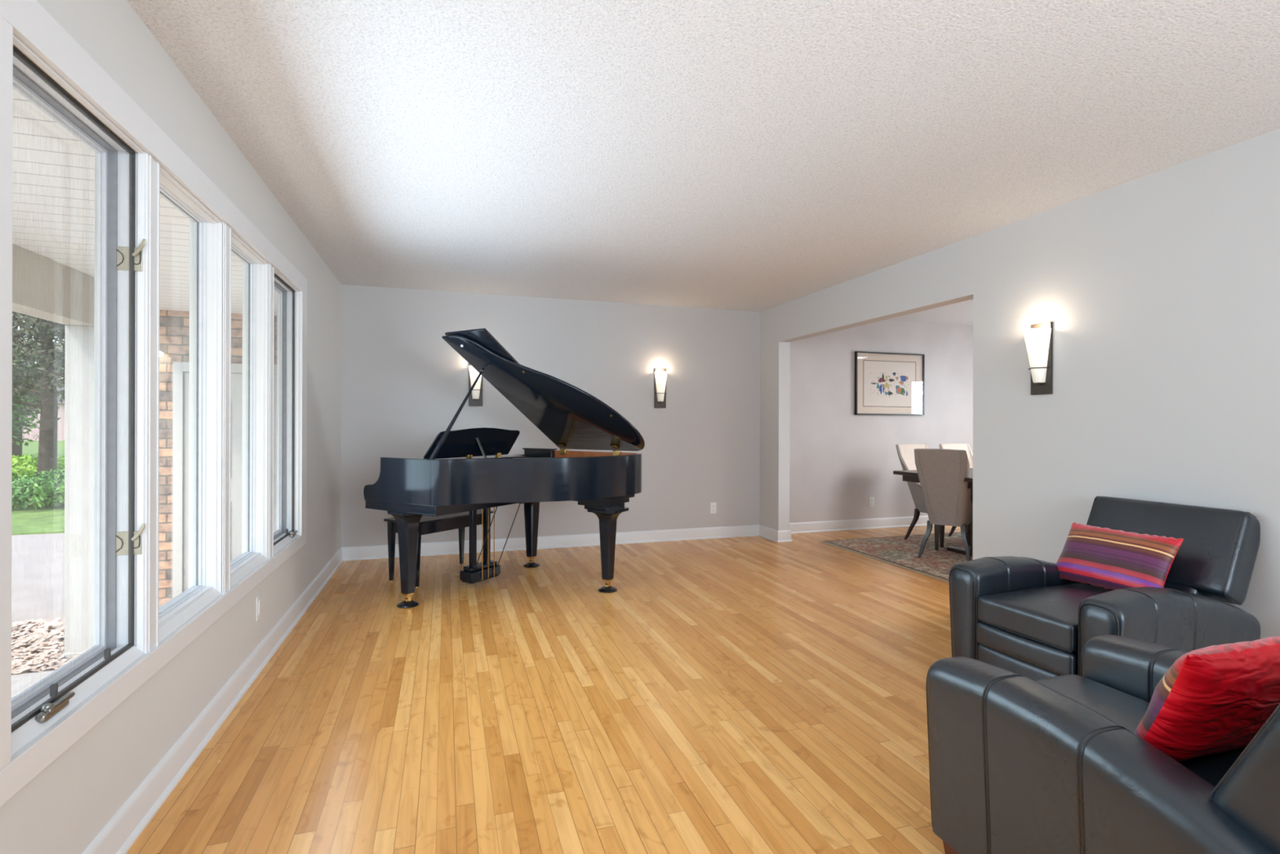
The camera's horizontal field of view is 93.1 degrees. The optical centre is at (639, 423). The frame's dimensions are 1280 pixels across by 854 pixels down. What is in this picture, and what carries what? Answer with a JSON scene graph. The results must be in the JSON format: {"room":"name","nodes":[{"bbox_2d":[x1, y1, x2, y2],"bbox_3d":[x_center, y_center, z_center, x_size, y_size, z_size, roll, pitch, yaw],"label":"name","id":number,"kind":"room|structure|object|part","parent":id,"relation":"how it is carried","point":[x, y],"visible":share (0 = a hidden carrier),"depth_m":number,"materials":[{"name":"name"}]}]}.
{"room":"music room","nodes":[
{"label":"music room","id":0,"kind":"room"},
{"bbox_2d":[12,88,276,315],"bbox_3d":[-2.411,-0.961,1.905,1.430,0.050,7.100,0,0,-18],"label":"ceiling","id":1,"kind":"structure","parent":0,"point":[53,171],"depth_m":2.68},
{"bbox_2d":[0,0,341,853],"bbox_3d":[-1.005,-0.003,0.048,0.120,2.440,11.104,0,0,-18],"label":"wall","id":2,"kind":"structure","parent":0,"point":[63,809],"depth_m":2.11,"materials":[{"name":"white paint"}]},
{"bbox_2d":[11,32,146,756],"bbox_3d":[-1.481,-0.057,1.551,0.130,1.595,0.672,0,0,-18],"label":"window","id":3,"kind":"structure","parent":2,"relation":"in","point":[120,241],"depth_m":1.83,"materials":[{"name":"white wood"}]},
{"bbox_3d":[-1.405,0.683,1.456,0.027,0.029,0.112,0,0,-18],"label":"crank handle","id":4,"kind":"part","parent":3,"relation":"part of","materials":[{"name":"grey metal"}]},
{"bbox_3d":[-1.531,0.332,1.849,0.043,0.054,0.008,0,0,4],"label":"lever","id":5,"kind":"part","parent":3,"relation":"part of","materials":[{"name":"metal"}]},
{"bbox_3d":[-1.528,-0.536,1.849,0.043,0.054,0.008,0,0,4],"label":"lever","id":6,"kind":"part","parent":3,"relation":"part of","materials":[{"name":"metal"}]},
{"bbox_2d":[143,153,159,653],"bbox_3d":[-1.592,-0.057,1.892,0.127,1.595,0.085,0,0,-18],"label":"trim","id":7,"kind":"structure","parent":2,"relation":"attached to","point":[152,292],"depth_m":1.90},
{"bbox_2d":[0,0,306,807],"bbox_3d":[-1.740,-0.077,2.567,0.016,1.725,2.930,0,0,-18],"label":"trim","id":8,"kind":"structure","parent":2,"relation":"attached to","point":[28,20],"depth_m":1.46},
{"bbox_2d":[158,164,222,643],"bbox_3d":[-1.697,-0.057,2.214,0.118,1.595,0.632,0,0,-18],"label":"window","id":9,"kind":"structure","parent":2,"relation":"in","point":[206,230],"depth_m":2.48,"materials":[{"name":"white wood"}]},
{"bbox_3d":[-1.715,-0.062,2.208,0.044,1.545,0.592,0,0,-18],"label":"sash","id":10,"kind":"part","parent":9,"relation":"part of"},
{"bbox_2d":[188,222,231,594],"bbox_3d":[-1.799,-0.057,2.538,0.127,1.595,0.088,0,0,-18],"label":"trim","id":11,"kind":"structure","parent":2,"relation":"attached to","point":[226,347],"depth_m":2.54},
{"bbox_2d":[81,546,343,853],"bbox_3d":[-0.939,1.158,0.070,0.024,0.118,11.104,0,0,-18],"label":"baseboard","id":12,"kind":"structure","parent":2,"relation":"attached to","point":[122,830],"depth_m":2.20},
{"bbox_2d":[230,229,269,588],"bbox_3d":[-1.905,-0.058,2.861,0.118,1.595,0.632,0,0,-18],"label":"window","id":13,"kind":"structure","parent":2,"relation":"in","point":[255,267],"depth_m":3.13,"materials":[{"name":"white wood"}]},
{"bbox_3d":[-1.923,-0.063,2.856,0.044,1.545,0.592,0,0,-18],"label":"sash","id":14,"kind":"part","parent":13,"relation":"part of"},
{"bbox_2d":[241,263,274,559],"bbox_3d":[-2.006,-0.058,3.186,0.127,1.595,0.088,0,0,-18],"label":"trim","id":15,"kind":"structure","parent":2,"relation":"attached to","point":[271,269],"depth_m":3.18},
{"bbox_2d":[256,593,261,621],"bbox_3d":[-1.885,0.910,2.999,0.009,0.116,0.072,0,0,-18],"label":"wall outlet","id":16,"kind":"object","parent":2,"relation":"attached to","point":[259,597],"visible":1,"depth_m":2.98,"materials":[{"name":"white plastic"}]},
{"bbox_2d":[273,268,299,555],"bbox_3d":[-2.114,-0.058,3.518,0.124,1.595,0.650,0,0,-18],"label":"window","id":17,"kind":"structure","parent":2,"relation":"in","point":[287,295],"depth_m":3.80,"materials":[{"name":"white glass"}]},
{"bbox_3d":[-2.134,-0.073,3.511,0.082,1.525,0.610,0,0,-18],"label":"sash","id":18,"kind":"part","parent":17,"relation":"part of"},
{"bbox_3d":[-2.132,0.681,3.729,0.027,0.029,0.112,0,0,-18],"label":"crank handle","id":19,"kind":"part","parent":17,"relation":"part of","materials":[{"name":"grey metal"}]},
{"bbox_2d":[159,310,276,605],"bbox_3d":[-3.565,0.286,5.222,1.600,2.450,0.120,0,0,-18],"label":"wall","id":20,"kind":"structure","parent":0,"point":[174,326],"depth_m":5.04,"materials":[{"name":"brick"}]},
{"bbox_2d":[172,361,276,598],"bbox_3d":[-3.426,0.501,5.177,0.940,2.020,0.050,0,0,-18],"label":"door","id":21,"kind":"structure","parent":20,"relation":"in","point":[180,369],"depth_m":5.06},
{"bbox_2d":[125,524,960,853],"bbox_3d":[2.862,1.287,1.340,8.360,0.120,11.204,0,0,-18],"label":"floor","id":22,"kind":"structure","parent":0,"point":[744,695],"depth_m":2.53,"materials":[{"name":"brown wood"}]},
{"bbox_2d":[331,582,360,594],"bbox_3d":[-2.157,1.212,4.455,0.160,0.004,0.280,0,0,-18],"label":"floor vent","id":23,"kind":"object","parent":22,"relation":"in","point":[351,587],"visible":1,"depth_m":4.45,"materials":[{"name":"brown wood"}]},
{"bbox_2d":[396,600,418,608],"bbox_3d":[-1.550,1.203,4.048,0.140,0.026,0.140,0,0,-18],"label":"cup","id":24,"kind":"object","parent":22,"relation":"on","point":[413,603],"visible":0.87,"depth_m":4.01,"materials":[{"name":"black plastic"}]},
{"bbox_2d":[383,509,493,588],"bbox_3d":[-1.587,0.971,4.832,0.370,0.490,0.770,0,0,34],"label":"piano bench","id":25,"kind":"object","parent":22,"relation":"on","point":[428,524],"visible":0.52,"depth_m":4.63,"materials":[{"name":"black wood"}]},
{"bbox_3d":[-1.902,0.975,4.640,0.044,0.456,0.044,0,0,34],"label":"leg","id":26,"kind":"part","parent":25,"relation":"part of","materials":[{"name":"black wood"}]},
{"bbox_3d":[-1.645,0.976,4.467,0.044,0.456,0.044,0,0,34],"label":"leg","id":27,"kind":"part","parent":25,"relation":"part of","materials":[{"name":"black wood"}]},
{"bbox_3d":[-1.586,0.737,4.832,0.370,0.022,0.770,0,0,34],"label":"seat","id":28,"kind":"part","parent":25,"relation":"part of","materials":[{"name":"black leather"}]},
{"bbox_3d":[-1.529,0.976,5.197,0.044,0.456,0.044,0,0,34],"label":"leg","id":29,"kind":"part","parent":25,"relation":"part of","materials":[{"name":"black wood"}]},
{"bbox_2d":[363,328,644,602],"bbox_3d":[-0.884,0.297,4.410,1.435,1.812,1.508,0,0,31],"label":"grand piano","id":30,"kind":"object","parent":22,"relation":"on","point":[409,489],"visible":1,"depth_m":4.19,"materials":[{"name":"black wood"}]},
{"bbox_3d":[-1.549,0.855,4.048,0.202,0.551,0.202,0,0,31],"label":"leg","id":31,"kind":"part","parent":30,"relation":"part of","materials":[{"name":"black wood"}]},
{"bbox_3d":[-1.237,0.812,4.485,0.040,0.510,0.040,0,0,31],"label":"lyre post","id":32,"kind":"part","parent":30,"relation":"part of","materials":[{"name":"black wood"}]},
{"bbox_2d":[435,454,526,459],"bbox_3d":[-1.266,0.274,4.550,0.240,0.025,0.950,0,0,31],"label":"shelf","id":33,"kind":"object","parent":30,"relation":"attached to","point":[476,455],"depth_m":4.63,"materials":[{"name":"black wood"}]},
{"bbox_3d":[-1.163,0.877,4.475,0.006,0.560,0.006,0,0,-36],"label":"pedal rod","id":34,"kind":"part","parent":30,"relation":"part of","materials":[{"name":"gold metal"}]},
{"bbox_3d":[-1.164,0.812,4.604,0.040,0.510,0.040,0,0,31],"label":"lyre post","id":35,"kind":"part","parent":30,"relation":"part of","materials":[{"name":"black wood"}]},
{"bbox_3d":[-1.132,0.877,4.527,0.007,0.560,0.007,0,0,31],"label":"pedal rod","id":36,"kind":"part","parent":30,"relation":"part of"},
{"bbox_3d":[-1.101,0.877,4.578,0.007,0.560,0.007,0,0,31],"label":"pedal rod","id":37,"kind":"part","parent":30,"relation":"part of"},
{"bbox_3d":[-0.925,0.857,5.173,0.202,0.551,0.202,0,0,31],"label":"leg","id":38,"kind":"part","parent":30,"relation":"part of","materials":[{"name":"black wood"}]},
{"bbox_3d":[-0.612,-0.184,4.362,0.922,0.800,1.276,0,0,31],"label":"lid","id":39,"kind":"part","parent":30,"relation":"part of","materials":[{"name":"black"}]},
{"bbox_3d":[-0.235,0.877,4.421,0.242,0.515,0.242,0,0,31],"label":"leg","id":40,"kind":"part","parent":30,"relation":"part of","materials":[{"name":"black wood"}]},
{"bbox_2d":[523,562,539,567],"bbox_3d":[-0.926,1.204,5.173,0.140,0.026,0.140,0,0,-18],"label":"cup","id":41,"kind":"object","parent":22,"relation":"on","point":[535,564],"visible":0.97,"depth_m":5.13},
{"bbox_2d":[598,586,617,592],"bbox_3d":[-0.236,1.206,4.421,0.140,0.026,0.140,0,0,-18],"label":"cup","id":42,"kind":"object","parent":22,"relation":"on","point":[602,589],"visible":0.94,"depth_m":4.38,"materials":[{"name":"black plastic"}]},
{"bbox_2d":[819,532,972,582],"bbox_3d":[3.497,1.224,5.584,2.747,0.009,2.257,0,0,-18],"label":"area rug","id":43,"kind":"object","parent":22,"relation":"on","point":[897,551],"visible":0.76,"depth_m":5.73,"materials":[{"name":"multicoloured carpet"}]},
{"bbox_2d":[895,443,970,547],"bbox_3d":[3.034,0.719,6.283,0.441,0.998,0.656,0,0,-18],"label":"dining chair","id":44,"kind":"object","parent":43,"relation":"on","point":[905,452],"visible":0.27,"depth_m":6.32,"materials":[{"name":"beige fabric"}]},
{"bbox_3d":[2.841,1.052,6.325,0.158,0.331,0.058,0,0,28],"label":"leg","id":45,"kind":"part","parent":44,"relation":"part of","materials":[{"name":"brown wood"}]},
{"bbox_3d":[2.962,1.063,5.947,0.044,0.311,0.044,0,0,-18],"label":"leg","id":46,"kind":"part","parent":44,"relation":"part of","materials":[{"name":"brown wood"}]},
{"bbox_3d":[3.286,1.063,6.051,0.044,0.311,0.044,0,0,-18],"label":"leg","id":47,"kind":"part","parent":44,"relation":"part of","materials":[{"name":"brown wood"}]},
{"bbox_2d":[893,467,973,556],"bbox_3d":[3.721,0.844,5.641,2.100,0.754,1.460,0,0,-22],"label":"dining table","id":48,"kind":"object","parent":43,"relation":"on","point":[912,476],"visible":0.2,"depth_m":5.70,"materials":[{"name":"brown wood"}]},
{"bbox_2d":[914,448,973,560],"bbox_3d":[2.784,0.719,5.474,0.441,0.998,0.656,0,0,40],"label":"dining chair","id":49,"kind":"object","parent":43,"relation":"on","point":[941,473],"visible":0.92,"depth_m":5.31,"materials":[{"name":"beige fabric"}]},
{"bbox_3d":[2.590,1.052,5.509,0.158,0.331,0.058,0,0,-6],"label":"leg","id":50,"kind":"part","parent":49,"relation":"part of","materials":[{"name":"brown wood"}]},
{"bbox_3d":[2.847,1.062,5.811,0.044,0.311,0.044,0,0,40],"label":"leg","id":51,"kind":"part","parent":49,"relation":"part of","materials":[{"name":"brown wood"}]},
{"bbox_3d":[2.850,1.052,5.289,0.058,0.331,0.158,0,0,-4],"label":"leg","id":52,"kind":"part","parent":49,"relation":"part of","materials":[{"name":"brown wood"}]},
{"bbox_2d":[938,443,973,536],"bbox_3d":[3.587,0.721,6.460,0.441,0.998,0.656,0,0,-18],"label":"dining chair","id":53,"kind":"object","parent":43,"relation":"on","point":[966,446],"visible":0.08,"depth_m":6.72,"materials":[{"name":"beige fabric"}]},
{"bbox_3d":[3.394,1.054,6.502,0.158,0.331,0.058,0,0,28],"label":"leg","id":54,"kind":"part","parent":53,"relation":"part of","materials":[{"name":"brown wood"}]},
{"bbox_2d":[925,634,1279,853],"bbox_3d":[1.268,0.794,1.370,0.746,0.857,0.917,0,0,-18],"label":"recliner armchair","id":55,"kind":"object","parent":22,"relation":"on","point":[1019,764],"visible":0.94,"depth_m":1.35,"materials":[{"name":"black leather"}]},
{"bbox_3d":[0.865,1.168,1.627,0.072,0.108,0.072,0,0,-18],"label":"leg","id":56,"kind":"part","parent":55,"relation":"part of","materials":[{"name":"brown wood"}]},
{"bbox_3d":[1.546,0.877,1.461,0.159,0.493,0.862,0,0,-18],"label":"arm","id":57,"kind":"part","parent":55,"relation":"part of","materials":[{"name":"black leather"}]},
{"bbox_2d":[1033,674,1246,786],"bbox_3d":[1.234,0.807,1.477,0.422,0.142,0.670,0,0,-18],"label":"seat cushion","id":58,"kind":"object","parent":55,"relation":"on","point":[1125,701],"depth_m":1.63,"materials":[{"name":"black leather"}]},
{"bbox_2d":[1133,635,1279,761],"bbox_3d":[1.299,0.606,1.339,0.460,0.284,0.168,0,0,-18],"label":"throw pillow","id":59,"kind":"object","parent":55,"relation":"on","point":[1215,699],"visible":0.8,"depth_m":1.26,"materials":[{"name":"fabric"}]},
{"bbox_3d":[1.365,0.561,1.068,0.620,0.391,0.284,0,0,-18],"label":"backrest","id":60,"kind":"part","parent":55,"relation":"part of","materials":[{"name":"black leather"}]},
{"bbox_2d":[948,495,1260,679],"bbox_3d":[2.049,0.796,2.669,1.072,0.857,0.746,0,0,-21],"label":"recliner armchair","id":61,"kind":"object","parent":22,"relation":"on","point":[1017,615],"visible":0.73,"depth_m":2.53,"materials":[{"name":"black leather"}]},
{"bbox_3d":[1.461,0.891,2.760,0.012,0.448,0.127,0,0,-21],"label":"arm panel","id":62,"kind":"part","parent":61,"relation":"part of","materials":[{"name":"black leather"}]},
{"bbox_3d":[1.586,1.046,2.494,0.068,0.152,0.422,0,0,-21],"label":"footrest panel","id":63,"kind":"part","parent":61,"relation":"part of","materials":[{"name":"black leather"}]},
{"bbox_3d":[1.871,0.878,2.915,0.862,0.493,0.159,0,0,-21],"label":"arm","id":64,"kind":"part","parent":61,"relation":"part of","materials":[{"name":"black leather"}]},
{"bbox_2d":[977,582,1111,653],"bbox_3d":[1.871,0.808,2.602,0.670,0.142,0.422,0,0,-21],"label":"seat cushion","id":65,"kind":"object","parent":61,"relation":"on","point":[1045,617],"depth_m":2.52,"materials":[{"name":"black leather"}]},
{"bbox_3d":[1.669,0.892,2.212,0.012,0.448,0.127,0,0,-21],"label":"arm panel","id":66,"kind":"part","parent":61,"relation":"part of","materials":[{"name":"black leather"}]},
{"bbox_2d":[1055,522,1183,590],"bbox_3d":[2.135,0.614,2.739,0.198,0.260,0.462,0,0,-22],"label":"throw pillow","id":67,"kind":"object","parent":61,"relation":"on","point":[1108,558],"visible":0.84,"depth_m":2.68,"materials":[{"name":"fabric"}]},
{"bbox_3d":[2.332,0.770,2.776,0.186,0.204,0.410,0,0,-21],"label":"backrest","id":68,"kind":"part","parent":61,"relation":"part of","materials":[{"name":"black leather"}]},
{"bbox_3d":[2.078,0.878,2.368,0.862,0.493,0.159,0,0,-21],"label":"arm","id":69,"kind":"part","parent":61,"relation":"part of","materials":[{"name":"black leather"}]},
{"bbox_3d":[2.418,0.564,2.809,0.284,0.391,0.620,0,0,-21],"label":"backrest","id":70,"kind":"part","parent":61,"relation":"part of","materials":[{"name":"black leather"}]},
{"bbox_2d":[340,284,973,546],"bbox_3d":[1.172,0.003,6.627,8.360,2.440,0.100,0,0,-18],"label":"wall","id":71,"kind":"structure","parent":0,"point":[403,385],"depth_m":6.26,"materials":[{"name":"grey paint"}]},
{"bbox_2d":[468,363,482,406],"bbox_3d":[-1.529,-0.367,5.647,0.130,0.410,0.118,0,0,-18],"label":"wall sconce","id":72,"kind":"object","parent":71,"relation":"attached to","point":[475,398],"visible":0.74,"depth_m":5.66,"materials":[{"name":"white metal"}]},
{"bbox_2d":[341,524,759,560],"bbox_3d":[-0.665,1.159,5.975,4.148,0.118,0.024,0,0,-18],"label":"baseboard","id":73,"kind":"structure","parent":71,"relation":"attached to","point":[430,548],"depth_m":5.95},
{"bbox_2d":[653,368,667,408],"bbox_3d":[0.224,-0.363,6.209,0.130,0.410,0.118,0,0,-18],"label":"wall sconce","id":74,"kind":"object","parent":71,"relation":"attached to","point":[660,374],"visible":1,"depth_m":6.21,"materials":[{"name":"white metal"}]},
{"bbox_2d":[710,502,716,513],"bbox_3d":[0.780,0.900,6.445,0.072,0.116,0.010,0,0,-18],"label":"wall outlet","id":75,"kind":"object","parent":71,"relation":"attached to","point":[713,505],"visible":1,"depth_m":6.44,"materials":[{"name":"white plastic"}]},
{"bbox_2d":[789,515,933,533],"bbox_3d":[3.302,1.169,7.245,3.922,0.118,0.024,0,0,-18],"label":"baseboard","id":76,"kind":"structure","parent":71,"relation":"attached to","point":[895,522],"depth_m":6.98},
{"bbox_2d":[869,497,874,506],"bbox_3d":[2.701,0.916,7.060,0.072,0.116,0.010,0,0,-18],"label":"wall outlet","id":77,"kind":"object","parent":71,"relation":"attached to","point":[871,499],"visible":1,"depth_m":7.06,"materials":[{"name":"white plastic"}]},
{"bbox_2d":[854,351,924,415],"bbox_3d":[2.941,-0.463,7.122,0.966,0.728,0.036,0,0,-18],"label":"framed picture","id":78,"kind":"object","parent":71,"relation":"attached to","point":[886,383],"visible":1,"depth_m":7.12,"materials":[{"name":"black"}]},
{"bbox_2d":[863,360,915,406],"bbox_3d":[2.940,-0.463,7.124,0.738,0.528,0.002,0,0,-18],"label":"art print","id":79,"kind":"object","parent":78,"relation":"attached to","point":[886,383],"depth_m":7.12,"materials":[{"name":"white paper"}]},
{"bbox_2d":[126,0,1279,325],"bbox_3d":[2.869,-1.263,1.340,8.360,0.100,11.204,0,0,-18],"label":"ceiling","id":80,"kind":"structure","parent":0,"point":[743,155],"depth_m":2.42,"materials":[{"name":"white paint"}]},
{"bbox_2d":[760,128,1279,639],"bbox_3d":[3.064,0.007,1.351,0.130,2.440,11.104,0,0,-18],"label":"wall","id":81,"kind":"structure","parent":0,"point":[1159,291],"depth_m":3.13,"materials":[{"name":"grey paint"}]},
{"bbox_2d":[758,524,792,542],"bbox_3d":[1.432,1.164,6.440,0.178,0.118,0.417,0,0,-18],"label":"baseboard","id":82,"kind":"structure","parent":81,"relation":"attached to","point":[778,536],"depth_m":6.28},
{"bbox_2d":[1022,321,1053,395],"bbox_3d":[2.258,-0.371,3.465,0.118,0.410,0.130,0,0,-18],"label":"wall sconce","id":83,"kind":"object","parent":81,"relation":"attached to","point":[1038,339],"visible":1,"depth_m":3.44,"materials":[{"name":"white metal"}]},
{"label":"outside","id":84,"kind":"structure","parent":0,"visible":0},
{"bbox_2d":[11,622,64,674],"bbox_3d":[-8.197,1.554,2.821,11.880,0.090,1.130,0,0,-18],"label":"bed","id":85,"kind":"object","parent":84,"point":[29,631],"depth_m":4.04,"materials":[{"name":"gravel"}]},
{"bbox_2d":[11,617,79,674],"bbox_3d":[-4.520,1.497,4.005,2.468,0.054,1.200,0,0,-18],"label":"mulch","id":86,"kind":"object","parent":85,"relation":"on","point":[45,630],"visible":0.31,"depth_m":4.07,"materials":[{"name":"white stone"}]},
{"bbox_2d":[62,324,94,659],"bbox_3d":[-3.623,0.441,3.975,0.178,2.140,0.178,0,0,-18],"label":"porch column","id":87,"kind":"structure","parent":86,"relation":"on","point":[79,340],"depth_m":3.89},
{"bbox_2d":[12,243,94,325],"bbox_3d":[-2.736,-0.782,1.213,0.170,0.310,5.980,0,0,-18],"label":"beam","id":88,"kind":"structure","parent":87,"relation":"on","point":[43,287],"depth_m":3.48,"materials":[{"name":"beige wood"}]},
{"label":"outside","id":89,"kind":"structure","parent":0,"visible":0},
{"bbox_2d":[11,533,162,623],"bbox_3d":[-9.063,1.547,5.526,11.880,0.100,4.550,0,0,-18],"label":"driveway","id":90,"kind":"structure","parent":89,"point":[37,560],"depth_m":5.91,"materials":[{"name":"concrete"}]},
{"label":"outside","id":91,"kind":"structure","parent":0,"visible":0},
{"bbox_2d":[11,670,55,697],"bbox_3d":[-6.405,1.554,-2.774,11.880,0.100,10.620,0,0,-18],"label":"edging","id":92,"kind":"object","parent":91,"point":[20,682],"depth_m":3.56,"materials":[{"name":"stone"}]},
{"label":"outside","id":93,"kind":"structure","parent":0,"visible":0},
{"bbox_2d":[11,440,64,535],"bbox_3d":[-19.704,1.510,9.442,90.000,0.120,110.000,0,0,-18],"label":"lawn","id":94,"kind":"structure","parent":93,"point":[29,521],"depth_m":9.54,"materials":[{"name":"green plant"}]},
{"bbox_2d":[22,400,40,426],"bbox_3d":[-25.873,-3.243,21.574,6.796,9.605,6.441,0,0,-7],"label":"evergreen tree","id":95,"kind":"object","parent":94,"relation":"on","point":[32,408],"visible":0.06,"depth_m":23.18,"materials":[{"name":"green plant"}]},
{"bbox_2d":[11,466,64,509],"bbox_3d":[-10.212,1.122,10.709,2.385,0.746,1.587,0,0,-18],"label":"shrub","id":96,"kind":"object","parent":94,"relation":"on","point":[49,486],"visible":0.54,"depth_m":10.28,"materials":[{"name":"green plant"}]},
{"bbox_2d":[11,453,64,480],"bbox_3d":[-15.952,1.153,15.433,2.473,0.789,1.945,0,0,-18],"label":"shrub","id":97,"kind":"object","parent":94,"relation":"on","point":[24,464],"visible":0.48,"depth_m":15.29,"materials":[{"name":"green plant"}]},
{"bbox_2d":[12,311,65,477],"bbox_3d":[-13.322,-1.897,13.316,5.440,6.975,5.234,0,0,-18],"label":"evergreen tree","id":98,"kind":"object","parent":94,"relation":"on","point":[51,366],"visible":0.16,"depth_m":13.25,"materials":[{"name":"green plant"}]},
{"bbox_3d":[-13.273,-2.643,13.331,5.567,5.483,5.234,0,0,-18],"label":"crown","id":99,"kind":"part","parent":98,"relation":"part of","materials":[{"name":"green plant"}]},
{"bbox_2d":[12,312,65,458],"bbox_3d":[-19.991,-2.428,18.802,5.821,8.003,5.759,0,0,-10],"label":"leafy tree","id":100,"kind":"object","parent":94,"relation":"on","point":[18,420],"visible":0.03,"depth_m":18.86,"materials":[{"name":"green plant"}]},
{"bbox_2d":[22,381,65,440],"bbox_3d":[-51.483,-1.109,49.000,10.600,5.000,6.600,0,0,-38],"label":"house","id":101,"kind":"structure","parent":94,"relation":"on","point":[60,433],"depth_m":48.80,"materials":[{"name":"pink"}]}
]}

